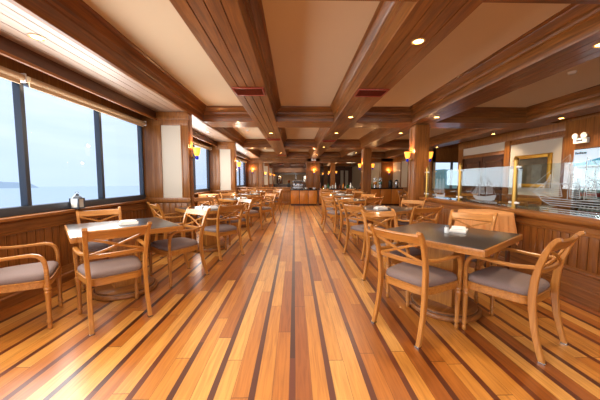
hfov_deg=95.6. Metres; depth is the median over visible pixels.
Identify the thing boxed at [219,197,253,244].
dining chair
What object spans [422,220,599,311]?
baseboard
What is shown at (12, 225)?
trim
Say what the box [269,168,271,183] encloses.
trim
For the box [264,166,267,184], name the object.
trim
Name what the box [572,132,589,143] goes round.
emergency light
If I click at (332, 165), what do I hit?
wooden column
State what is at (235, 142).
trim
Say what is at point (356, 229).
dining chair
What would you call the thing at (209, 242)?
dining table
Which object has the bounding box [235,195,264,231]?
dining chair
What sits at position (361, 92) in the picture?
air vent
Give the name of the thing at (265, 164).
trim
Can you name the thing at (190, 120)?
trim
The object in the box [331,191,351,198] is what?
dining table
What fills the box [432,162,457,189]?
window
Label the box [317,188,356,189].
countertop
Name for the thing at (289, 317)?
floor
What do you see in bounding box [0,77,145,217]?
window
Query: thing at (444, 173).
window
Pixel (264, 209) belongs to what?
dining chair
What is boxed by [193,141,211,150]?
roller blind
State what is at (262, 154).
ceiling beam
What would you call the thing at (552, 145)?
trim
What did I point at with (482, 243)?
dining table
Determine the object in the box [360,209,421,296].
dining chair
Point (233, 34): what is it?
ceiling beam
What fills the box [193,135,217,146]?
trim
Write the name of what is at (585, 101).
trim
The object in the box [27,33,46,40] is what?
recessed light
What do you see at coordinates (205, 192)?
trim
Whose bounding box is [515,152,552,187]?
framed picture
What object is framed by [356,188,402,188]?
countertop
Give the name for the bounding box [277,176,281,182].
mirror glass
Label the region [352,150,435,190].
wall
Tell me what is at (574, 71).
smoke detector
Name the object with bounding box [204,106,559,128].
ceiling beam
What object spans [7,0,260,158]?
trim
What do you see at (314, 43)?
ceiling
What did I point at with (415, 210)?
dining chair
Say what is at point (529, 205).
dining table
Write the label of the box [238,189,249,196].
dining chair
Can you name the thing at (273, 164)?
trim
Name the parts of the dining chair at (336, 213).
leg, crest rail, leg, seat frame, seat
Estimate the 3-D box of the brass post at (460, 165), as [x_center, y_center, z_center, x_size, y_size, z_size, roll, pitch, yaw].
[3.007,-0.333,5.111,0.080,0.714,0.168,0,4,-1]
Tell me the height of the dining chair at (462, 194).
0.918 m
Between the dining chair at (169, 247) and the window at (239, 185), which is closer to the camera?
the dining chair at (169, 247)
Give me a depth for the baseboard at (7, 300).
3.01 m
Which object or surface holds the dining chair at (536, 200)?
on the floor
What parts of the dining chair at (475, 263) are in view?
leg, crest rail, leg, seat frame, armrest, leg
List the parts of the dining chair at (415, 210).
armrest, leg, crest rail, leg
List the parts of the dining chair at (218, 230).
armrest, leg, seat, seat frame, rail, crest rail, leg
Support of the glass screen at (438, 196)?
on the trim at (571, 224)
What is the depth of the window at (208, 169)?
8.89 m
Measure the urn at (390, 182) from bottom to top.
0.425 m
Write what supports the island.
on the sea
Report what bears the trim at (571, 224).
on the wall
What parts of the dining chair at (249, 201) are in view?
seat frame, seat, crest rail, leg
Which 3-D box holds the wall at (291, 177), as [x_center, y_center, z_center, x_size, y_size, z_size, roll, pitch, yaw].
[-1.337,-2.527,31.980,4.580,2.950,0.200,0,4,-1]
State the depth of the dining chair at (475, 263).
3.22 m
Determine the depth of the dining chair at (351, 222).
5.75 m
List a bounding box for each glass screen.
[433,169,457,198]
[470,167,505,205]
[519,154,599,218]
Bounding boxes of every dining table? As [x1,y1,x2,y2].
[64,217,182,300]
[175,205,244,251]
[218,197,265,226]
[238,193,264,213]
[324,198,376,228]
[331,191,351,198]
[333,194,360,207]
[347,205,412,249]
[383,222,522,322]
[528,204,557,209]
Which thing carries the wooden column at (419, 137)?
on the floor
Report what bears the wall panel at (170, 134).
attached to the wall at (6, 62)
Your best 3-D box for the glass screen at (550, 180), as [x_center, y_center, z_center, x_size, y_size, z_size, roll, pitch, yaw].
[3.047,-0.170,3.186,0.009,0.711,1.235,0,4,-1]
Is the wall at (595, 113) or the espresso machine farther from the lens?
the espresso machine
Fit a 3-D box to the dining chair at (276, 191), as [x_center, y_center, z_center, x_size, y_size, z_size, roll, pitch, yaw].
[-1.088,0.067,10.580,0.622,0.918,0.556,-4,6,-45]
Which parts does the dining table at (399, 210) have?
frame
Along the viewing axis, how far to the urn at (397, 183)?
14.07 m
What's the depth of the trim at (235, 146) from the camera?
9.54 m
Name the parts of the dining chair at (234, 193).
crest rail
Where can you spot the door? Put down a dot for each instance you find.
(474, 168)
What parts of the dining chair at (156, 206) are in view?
leg, leg, armrest, armrest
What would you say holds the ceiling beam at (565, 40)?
attached to the wall at (338, 169)
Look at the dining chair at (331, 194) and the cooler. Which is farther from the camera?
the dining chair at (331, 194)
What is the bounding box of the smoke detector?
[567,70,576,74]
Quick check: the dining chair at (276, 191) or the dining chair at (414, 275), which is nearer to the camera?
the dining chair at (414, 275)
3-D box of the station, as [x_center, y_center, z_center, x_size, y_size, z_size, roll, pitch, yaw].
[2.589,0.593,3.847,0.500,0.854,0.500,0,4,-1]
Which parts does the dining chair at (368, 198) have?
crest rail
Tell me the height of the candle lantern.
0.228 m
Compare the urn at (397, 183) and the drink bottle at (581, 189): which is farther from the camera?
the urn at (397, 183)
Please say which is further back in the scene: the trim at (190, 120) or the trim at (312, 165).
the trim at (312, 165)
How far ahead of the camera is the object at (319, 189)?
14.02 m
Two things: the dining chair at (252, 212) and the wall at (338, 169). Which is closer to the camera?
the dining chair at (252, 212)
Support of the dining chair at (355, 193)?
on the floor
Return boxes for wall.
[0,54,245,187]
[238,187,290,204]
[246,158,392,200]
[274,174,305,183]
[320,166,351,187]
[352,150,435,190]
[432,143,485,195]
[460,112,599,209]
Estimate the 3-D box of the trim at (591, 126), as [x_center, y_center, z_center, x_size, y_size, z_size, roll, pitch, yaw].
[6.031,-0.545,7.202,0.050,2.630,6.200,0,4,-1]
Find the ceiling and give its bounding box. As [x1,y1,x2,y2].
[83,0,599,163]
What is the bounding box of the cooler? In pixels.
[570,146,599,211]
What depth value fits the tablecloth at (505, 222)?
3.56 m
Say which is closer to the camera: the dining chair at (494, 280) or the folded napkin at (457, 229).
the dining chair at (494, 280)
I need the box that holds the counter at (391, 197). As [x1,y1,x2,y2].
[356,188,402,204]
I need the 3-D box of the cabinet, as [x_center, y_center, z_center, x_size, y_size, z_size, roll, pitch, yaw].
[0.187,-0.148,14.079,1.380,0.830,0.650,0,4,-1]
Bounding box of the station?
[456,210,515,268]
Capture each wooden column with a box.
[324,166,327,187]
[330,163,334,187]
[361,148,371,205]
[407,124,429,221]
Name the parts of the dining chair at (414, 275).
leg, armrest, crest rail, rail, leg, seat frame, seat, leg, armrest, leg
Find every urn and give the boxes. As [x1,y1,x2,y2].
[388,180,393,187]
[394,180,399,187]
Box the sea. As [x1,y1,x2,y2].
[0,185,206,207]
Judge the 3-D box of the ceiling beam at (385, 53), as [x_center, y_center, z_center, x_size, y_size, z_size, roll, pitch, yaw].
[0.864,-2.565,14.572,0.734,0.340,36.400,0,4,-1]
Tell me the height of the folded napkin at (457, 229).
0.050 m
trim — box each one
[0,0,257,157]
[0,35,155,117]
[0,199,147,236]
[0,209,145,267]
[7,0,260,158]
[141,112,191,242]
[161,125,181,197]
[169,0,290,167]
[189,119,195,239]
[192,130,216,144]
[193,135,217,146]
[194,191,211,197]
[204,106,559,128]
[208,142,235,203]
[208,142,235,216]
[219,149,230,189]
[235,146,236,196]
[236,151,249,159]
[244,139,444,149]
[247,161,392,197]
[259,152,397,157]
[264,163,269,186]
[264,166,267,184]
[267,158,360,158]
[269,164,305,171]
[269,166,273,186]
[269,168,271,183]
[272,163,350,165]
[274,172,305,172]
[274,173,305,188]
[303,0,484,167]
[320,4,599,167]
[327,0,599,3]
[340,171,347,187]
[345,84,599,167]
[392,150,432,199]
[419,197,599,239]
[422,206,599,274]
[432,197,599,217]
[457,115,599,210]
[463,142,504,155]
[508,137,562,196]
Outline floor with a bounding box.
[0,201,599,399]
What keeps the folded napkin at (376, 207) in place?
on the dining table at (399, 210)
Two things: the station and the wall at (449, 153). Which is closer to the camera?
the station
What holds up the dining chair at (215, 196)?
on the floor
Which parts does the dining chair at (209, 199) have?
crest rail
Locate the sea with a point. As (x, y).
(9, 197)
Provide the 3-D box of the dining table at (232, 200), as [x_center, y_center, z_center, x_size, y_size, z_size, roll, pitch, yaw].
[-1.687,0.342,7.814,1.007,0.773,1.007,-4,6,-43]
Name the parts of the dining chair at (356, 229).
leg, crest rail, rail, seat frame, leg, seat, armrest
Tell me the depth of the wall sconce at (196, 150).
5.42 m
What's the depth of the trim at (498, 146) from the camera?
8.81 m
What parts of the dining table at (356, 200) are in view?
frame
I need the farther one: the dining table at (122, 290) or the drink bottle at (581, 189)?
the drink bottle at (581, 189)
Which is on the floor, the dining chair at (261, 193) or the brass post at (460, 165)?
the dining chair at (261, 193)
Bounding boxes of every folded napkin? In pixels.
[118,220,138,225]
[373,206,387,209]
[449,226,467,233]
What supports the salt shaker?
on the dining table at (482, 243)
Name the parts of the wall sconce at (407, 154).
lamp shade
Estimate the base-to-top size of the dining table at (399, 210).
0.773 m
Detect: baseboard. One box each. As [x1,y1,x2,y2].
[0,236,144,310]
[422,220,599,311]
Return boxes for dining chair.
[0,242,62,328]
[72,222,152,335]
[75,207,121,289]
[147,202,193,257]
[148,206,210,287]
[194,196,224,236]
[199,203,245,260]
[206,195,234,215]
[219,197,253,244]
[220,192,235,205]
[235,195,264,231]
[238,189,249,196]
[252,193,277,223]
[253,191,272,216]
[263,190,281,212]
[266,188,282,207]
[319,193,342,226]
[320,195,351,232]
[321,191,342,218]
[336,197,372,244]
[341,202,387,260]
[353,192,366,204]
[353,196,383,216]
[360,193,376,204]
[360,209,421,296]
[368,223,462,348]
[390,205,443,244]
[394,198,425,244]
[397,190,406,206]
[448,209,497,303]
[461,193,477,197]
[461,231,585,365]
[495,200,527,206]
[517,198,542,204]
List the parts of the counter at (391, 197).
door, door, door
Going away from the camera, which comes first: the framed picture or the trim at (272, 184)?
the framed picture
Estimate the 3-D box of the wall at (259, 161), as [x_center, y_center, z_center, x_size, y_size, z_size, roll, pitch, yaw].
[1.240,-1.268,17.107,9.130,2.620,0.450,0,4,-1]
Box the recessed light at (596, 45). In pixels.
[592,42,599,47]
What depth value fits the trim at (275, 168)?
28.82 m
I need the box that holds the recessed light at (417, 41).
[411,38,425,44]
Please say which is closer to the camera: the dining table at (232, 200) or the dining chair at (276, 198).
the dining table at (232, 200)
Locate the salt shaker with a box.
[444,226,448,232]
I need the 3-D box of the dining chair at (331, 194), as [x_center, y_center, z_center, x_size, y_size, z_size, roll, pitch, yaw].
[0.958,0.264,7.897,0.556,0.918,0.622,-3,5,-38]
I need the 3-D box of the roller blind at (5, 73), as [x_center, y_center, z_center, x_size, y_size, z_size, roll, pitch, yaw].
[-2.880,-1.048,-0.336,0.066,0.120,6.500,0,4,-1]
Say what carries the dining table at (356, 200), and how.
on the floor
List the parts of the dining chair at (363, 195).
crest rail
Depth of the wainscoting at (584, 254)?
3.17 m
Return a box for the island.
[0,181,38,187]
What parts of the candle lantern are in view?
lantern frame, lantern glass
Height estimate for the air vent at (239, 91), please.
0.018 m
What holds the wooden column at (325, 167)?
on the floor
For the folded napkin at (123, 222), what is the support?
on the dining table at (122, 290)
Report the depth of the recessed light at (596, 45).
2.66 m
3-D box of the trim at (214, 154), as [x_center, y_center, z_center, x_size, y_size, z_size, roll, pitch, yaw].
[-2.708,-0.708,9.496,0.930,2.620,0.050,0,4,-1]
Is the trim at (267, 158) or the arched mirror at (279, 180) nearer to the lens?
the trim at (267, 158)
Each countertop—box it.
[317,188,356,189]
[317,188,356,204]
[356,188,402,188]
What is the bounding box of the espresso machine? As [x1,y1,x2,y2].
[293,181,303,188]
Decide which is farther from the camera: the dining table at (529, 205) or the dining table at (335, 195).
the dining table at (335, 195)
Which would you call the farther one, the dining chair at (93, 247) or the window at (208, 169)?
the window at (208, 169)
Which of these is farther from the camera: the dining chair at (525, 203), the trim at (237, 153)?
the trim at (237, 153)
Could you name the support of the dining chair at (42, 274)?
on the floor
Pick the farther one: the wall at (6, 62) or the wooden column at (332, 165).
the wooden column at (332, 165)
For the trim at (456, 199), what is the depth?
4.05 m
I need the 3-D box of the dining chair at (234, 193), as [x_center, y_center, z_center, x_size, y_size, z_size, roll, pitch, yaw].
[-2.045,0.238,8.249,0.556,0.918,0.622,-4,6,-42]
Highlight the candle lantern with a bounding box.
[69,191,84,208]
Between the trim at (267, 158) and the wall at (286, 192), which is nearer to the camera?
the wall at (286, 192)
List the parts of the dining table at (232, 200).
frame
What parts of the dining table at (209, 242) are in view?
frame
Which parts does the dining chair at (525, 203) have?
crest rail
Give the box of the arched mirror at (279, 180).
[276,175,282,183]
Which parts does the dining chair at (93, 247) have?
leg, armrest, leg, seat, crest rail, leg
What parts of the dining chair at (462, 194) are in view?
crest rail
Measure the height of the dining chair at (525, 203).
0.918 m
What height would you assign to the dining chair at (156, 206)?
0.918 m
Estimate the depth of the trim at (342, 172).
28.92 m
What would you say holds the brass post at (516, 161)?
on the trim at (571, 224)
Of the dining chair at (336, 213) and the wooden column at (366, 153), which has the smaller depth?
the dining chair at (336, 213)
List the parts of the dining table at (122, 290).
frame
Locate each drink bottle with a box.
[579,187,582,197]
[596,187,599,198]
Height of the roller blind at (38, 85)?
0.120 m
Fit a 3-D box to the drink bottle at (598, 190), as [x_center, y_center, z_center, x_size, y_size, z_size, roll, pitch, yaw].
[5.441,-0.123,4.955,0.066,0.216,0.066,0,4,-1]
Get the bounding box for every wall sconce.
[191,147,200,159]
[404,152,411,161]
[429,152,432,161]
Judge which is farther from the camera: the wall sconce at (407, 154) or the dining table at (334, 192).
the dining table at (334, 192)
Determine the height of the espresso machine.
0.440 m
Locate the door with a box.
[463,154,503,202]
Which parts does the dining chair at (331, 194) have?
leg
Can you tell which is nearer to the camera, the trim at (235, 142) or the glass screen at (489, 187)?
the glass screen at (489, 187)
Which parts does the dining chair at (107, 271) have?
armrest, leg, leg, seat frame, seat, rail, crest rail, leg, armrest, leg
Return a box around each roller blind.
[0,66,26,83]
[27,76,145,126]
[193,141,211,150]
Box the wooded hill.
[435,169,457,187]
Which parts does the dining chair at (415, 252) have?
leg, armrest, crest rail, leg, leg, seat, seat frame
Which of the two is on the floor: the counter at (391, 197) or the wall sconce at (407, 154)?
the counter at (391, 197)
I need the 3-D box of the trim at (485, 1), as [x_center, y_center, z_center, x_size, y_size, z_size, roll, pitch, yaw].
[2.024,-1.623,1.707,8.304,0.340,0.904,0,4,-1]
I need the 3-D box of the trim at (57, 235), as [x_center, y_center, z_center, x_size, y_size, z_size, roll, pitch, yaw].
[-2.988,0.761,0.973,0.022,0.540,8.942,0,4,-1]
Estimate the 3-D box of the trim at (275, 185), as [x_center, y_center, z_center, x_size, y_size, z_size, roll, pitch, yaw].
[-1.334,-2.093,31.872,4.580,2.100,0.080,0,4,-1]
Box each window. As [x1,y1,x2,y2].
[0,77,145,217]
[193,145,210,192]
[237,160,245,186]
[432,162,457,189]
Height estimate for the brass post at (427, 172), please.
0.714 m
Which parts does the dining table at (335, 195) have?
frame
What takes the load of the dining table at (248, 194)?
on the floor
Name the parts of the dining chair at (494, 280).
leg, leg, armrest, seat frame, seat, armrest, leg, rail, crest rail, leg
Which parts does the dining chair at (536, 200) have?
crest rail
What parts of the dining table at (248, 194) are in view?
frame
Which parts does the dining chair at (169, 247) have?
leg, armrest, leg, seat frame, seat, armrest, leg, rail, crest rail, leg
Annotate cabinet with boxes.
[290,189,316,205]
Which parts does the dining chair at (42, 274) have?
armrest, seat, seat frame, armrest, leg, leg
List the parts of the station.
leg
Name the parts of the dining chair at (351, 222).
leg, crest rail, seat, seat frame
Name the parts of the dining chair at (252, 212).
leg, seat frame, seat, crest rail, leg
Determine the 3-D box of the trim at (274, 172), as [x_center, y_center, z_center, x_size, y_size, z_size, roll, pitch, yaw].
[-1.348,-3.441,29.957,4.480,0.830,0.300,0,4,-1]
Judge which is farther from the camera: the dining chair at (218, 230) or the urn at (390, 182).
the urn at (390, 182)
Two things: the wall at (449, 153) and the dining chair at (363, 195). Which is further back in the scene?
the wall at (449, 153)
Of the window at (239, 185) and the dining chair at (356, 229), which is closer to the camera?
the dining chair at (356, 229)
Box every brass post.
[424,167,429,196]
[456,163,463,200]
[508,158,521,208]
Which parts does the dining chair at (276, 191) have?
leg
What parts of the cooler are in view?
door handle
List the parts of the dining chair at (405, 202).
seat, crest rail, leg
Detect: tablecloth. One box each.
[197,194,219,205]
[454,209,518,244]
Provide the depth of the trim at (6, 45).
3.18 m
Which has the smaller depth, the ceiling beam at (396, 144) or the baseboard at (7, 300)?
the baseboard at (7, 300)
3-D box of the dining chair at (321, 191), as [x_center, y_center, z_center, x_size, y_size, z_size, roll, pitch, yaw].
[1.103,0.159,9.333,0.622,0.918,0.556,-3,5,-31]
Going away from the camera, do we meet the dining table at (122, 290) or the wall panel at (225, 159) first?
the dining table at (122, 290)
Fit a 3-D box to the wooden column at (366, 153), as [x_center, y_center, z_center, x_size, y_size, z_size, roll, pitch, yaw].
[2.816,-0.862,11.607,0.390,2.618,0.390,0,4,-1]
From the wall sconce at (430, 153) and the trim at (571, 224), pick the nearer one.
the trim at (571, 224)
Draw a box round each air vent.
[232,87,265,95]
[354,89,389,96]
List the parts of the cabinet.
door, door, door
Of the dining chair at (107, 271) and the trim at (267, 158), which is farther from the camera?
the trim at (267, 158)
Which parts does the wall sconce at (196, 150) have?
lamp shade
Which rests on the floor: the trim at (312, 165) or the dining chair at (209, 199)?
the dining chair at (209, 199)
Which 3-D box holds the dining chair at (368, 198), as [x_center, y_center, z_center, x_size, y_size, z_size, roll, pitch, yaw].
[1.685,0.345,6.801,0.556,0.918,0.622,-2,5,-25]
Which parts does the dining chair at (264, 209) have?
seat, leg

